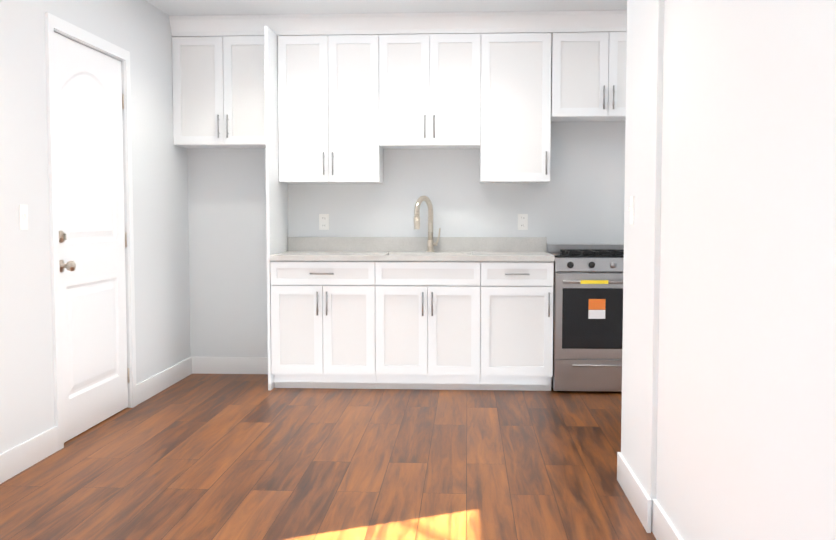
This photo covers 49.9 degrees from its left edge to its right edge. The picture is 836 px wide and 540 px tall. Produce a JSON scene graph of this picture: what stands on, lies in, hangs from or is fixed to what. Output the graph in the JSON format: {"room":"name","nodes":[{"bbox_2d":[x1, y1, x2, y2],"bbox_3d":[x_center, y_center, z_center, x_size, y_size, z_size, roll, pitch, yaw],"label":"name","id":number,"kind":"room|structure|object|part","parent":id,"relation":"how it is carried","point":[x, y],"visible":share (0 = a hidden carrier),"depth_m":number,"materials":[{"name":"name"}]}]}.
{"room":"kitchen","nodes":[
{"label":"kitchen","id":0,"kind":"room"},
{"bbox_2d":[0,0,190,453],"bbox_3d":[-2.025,-0.227,2.144,0.160,2.550,9.320,0,4,3],"label":"wall","id":1,"kind":"structure","parent":0,"point":[139,31],"depth_m":4.48,"materials":[{"name":"white paint"}]},
{"bbox_2d":[19,205,27,229],"bbox_3d":[-1.825,-0.245,4.169,0.017,0.116,0.072,0,4,3],"label":"light switch","id":2,"kind":"object","parent":1,"relation":"attached to","point":[23,216],"visible":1,"depth_m":4.16,"materials":[{"name":"white plastic"}]},
{"bbox_2d":[0,426,57,483],"bbox_3d":[-2.000,1.053,1.095,0.014,0.125,6.835,0,4,3],"label":"baseboard","id":3,"kind":"structure","parent":1,"relation":"attached to","point":[19,458],"depth_m":4.20,"materials":[{"name":"white paint"}]},
{"bbox_2d":[44,12,136,450],"bbox_3d":[-1.782,-0.207,4.972,0.016,2.165,1.070,0,4,3],"label":"door frame","id":4,"kind":"structure","parent":1,"relation":"attached to","point":[52,22],"depth_m":4.51,"materials":[{"name":"white paint"}]},
{"bbox_2d":[54,32,129,442],"bbox_3d":[-1.786,-0.176,4.977,0.118,2.088,0.938,0,4,3],"label":"entry door","id":5,"kind":"structure","parent":1,"relation":"in","point":[89,123],"depth_m":4.95,"materials":[{"name":"white paint"}]},
{"bbox_3d":[-1.764,-0.156,4.996,0.074,1.750,0.900,0,4,3],"label":"entry door hardware","id":6,"kind":"part","parent":5,"relation":"part of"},
{"bbox_2d":[136,357,195,404],"bbox_3d":[-1.722,0.744,6.139,0.014,0.125,1.145,0,4,3],"label":"baseboard","id":7,"kind":"structure","parent":1,"relation":"attached to","point":[157,383],"depth_m":6.07,"materials":[{"name":"white paint"}]},
{"bbox_2d":[0,374,655,539],"bbox_3d":[0.561,1.105,2.084,5.340,0.100,9.320,0,4,3],"label":"floor","id":8,"kind":"structure","parent":0,"point":[221,457],"depth_m":4.16,"materials":[{"name":"brown wood"}]},
{"bbox_2d":[264,26,287,389],"bbox_3d":[-0.984,-0.415,6.289,0.020,2.420,0.619,0,4,3],"label":"end panel","id":9,"kind":"object","parent":8,"relation":"on","point":[277,214],"visible":0.64,"depth_m":6.07,"materials":[{"name":"white paint"}]},
{"bbox_2d":[270,261,385,388],"bbox_3d":[-0.590,0.357,6.315,0.764,0.876,0.619,0,4,3],"label":"base cabinet","id":10,"kind":"object","parent":8,"relation":"on","point":[328,318],"depth_m":6.01,"materials":[{"name":"white paint"}]},
{"bbox_2d":[270,237,554,260],"bbox_3d":[-0.029,-0.050,6.253,1.886,0.342,0.631,0,4,3],"label":"countertop","id":11,"kind":"structure","parent":10,"relation":"on","point":[415,248],"depth_m":6.50,"materials":[{"name":"stone"}]},
{"bbox_2d":[414,196,440,251],"bbox_3d":[0.067,-0.328,6.393,0.185,0.404,0.220,0,4,3],"label":"faucet","id":12,"kind":"object","parent":11,"relation":"on","point":[431,243],"visible":1,"depth_m":6.45,"materials":[{"name":"silver metal"}]},
{"bbox_2d":[386,261,493,389],"bbox_3d":[0.081,0.360,6.278,0.820,0.876,0.619,0,4,3],"label":"base cabinet","id":13,"kind":"object","parent":8,"relation":"on","point":[459,325],"depth_m":5.97,"materials":[{"name":"white paint"}]},
{"bbox_2d":[490,261,553,390],"bbox_3d":[0.640,0.361,6.247,0.540,0.876,0.619,0,4,3],"label":"base cabinet","id":14,"kind":"object","parent":8,"relation":"on","point":[521,294],"depth_m":5.95,"materials":[{"name":"white paint"}]},
{"bbox_2d":[547,244,623,391],"bbox_3d":[1.293,0.318,6.177,0.756,0.970,0.660,0,4,3],"label":"range","id":15,"kind":"object","parent":8,"relation":"on","point":[587,313],"visible":0.56,"depth_m":5.91,"materials":[{"name":"silver metal"}]},
{"bbox_2d":[146,0,626,15],"bbox_3d":[0.561,-1.540,1.922,5.340,0.100,9.320,0,4,3],"label":"ceiling","id":16,"kind":"structure","parent":0,"point":[217,7],"depth_m":5.91,"materials":[{"name":"white paint"}]},
{"bbox_2d":[187,121,625,356],"bbox_3d":[0.813,-0.498,6.572,5.340,2.550,0.150,0,4,3],"label":"wall","id":17,"kind":"structure","parent":0,"point":[579,197],"depth_m":6.56,"materials":[{"name":"white paint"}]},
{"bbox_2d":[169,15,276,147],"bbox_3d":[-1.346,-1.324,6.405,0.719,0.879,0.319,0,4,3],"label":"upper cabinet","id":18,"kind":"object","parent":17,"relation":"attached to","point":[218,61],"depth_m":6.25,"materials":[{"name":"white paint"}]},
{"bbox_2d":[192,357,267,373],"bbox_3d":[-1.323,0.710,6.681,0.690,0.125,0.014,0,4,3],"label":"baseboard","id":19,"kind":"structure","parent":17,"relation":"attached to","point":[200,365],"depth_m":6.68,"materials":[{"name":"white paint"}]},
{"bbox_2d":[319,214,328,229],"bbox_3d":[-0.689,-0.353,6.585,0.072,0.116,0.007,0,4,3],"label":"outlet","id":20,"kind":"object","parent":17,"relation":"attached to","point":[323,221],"visible":1,"depth_m":6.58,"materials":[{"name":"white plastic"}]},
{"bbox_2d":[277,14,388,183],"bbox_3d":[-0.582,-1.192,6.371,0.763,1.139,0.319,0,4,3],"label":"upper cabinet","id":21,"kind":"object","parent":17,"relation":"attached to","point":[359,93],"depth_m":6.22,"materials":[{"name":"white paint"}]},
{"bbox_2d":[389,12,484,148],"bbox_3d":[0.089,-1.314,6.326,0.699,0.889,0.319,0,4,3],"label":"upper cabinet","id":22,"kind":"object","parent":17,"relation":"attached to","point":[436,60],"depth_m":6.17,"materials":[{"name":"white paint"}]},
{"bbox_2d":[469,11,564,182],"bbox_3d":[0.680,-1.187,6.301,0.603,1.139,0.319,0,4,3],"label":"upper cabinet","id":23,"kind":"object","parent":17,"relation":"attached to","point":[523,72],"depth_m":6.15,"materials":[{"name":"white paint"}]},
{"bbox_2d":[518,214,527,229],"bbox_3d":[0.759,-0.348,6.505,0.072,0.116,0.007,0,4,3],"label":"outlet","id":24,"kind":"object","parent":17,"relation":"attached to","point":[522,221],"visible":1,"depth_m":6.50,"materials":[{"name":"white plastic"}]},
{"bbox_2d":[561,10,626,121],"bbox_3d":[1.302,-1.405,6.254,0.761,0.699,0.319,0,4,3],"label":"upper cabinet","id":25,"kind":"object","parent":17,"relation":"attached to","point":[595,41],"depth_m":6.11,"materials":[{"name":"white paint"}]},
{"bbox_2d":[621,0,835,539],"bbox_3d":[0.792,-0.134,0.631,0.140,2.550,6.600,0,4,3],"label":"wall","id":26,"kind":"structure","parent":0,"point":[728,422],"depth_m":2.27,"materials":[{"name":"white paint"}]},
{"bbox_2d":[617,452,682,539],"bbox_3d":[0.728,1.072,0.775,0.034,0.125,6.494,0,4,3],"label":"baseboard","id":27,"kind":"structure","parent":26,"relation":"attached to","point":[663,528],"depth_m":3.41,"materials":[{"name":"white paint"}]}
]}

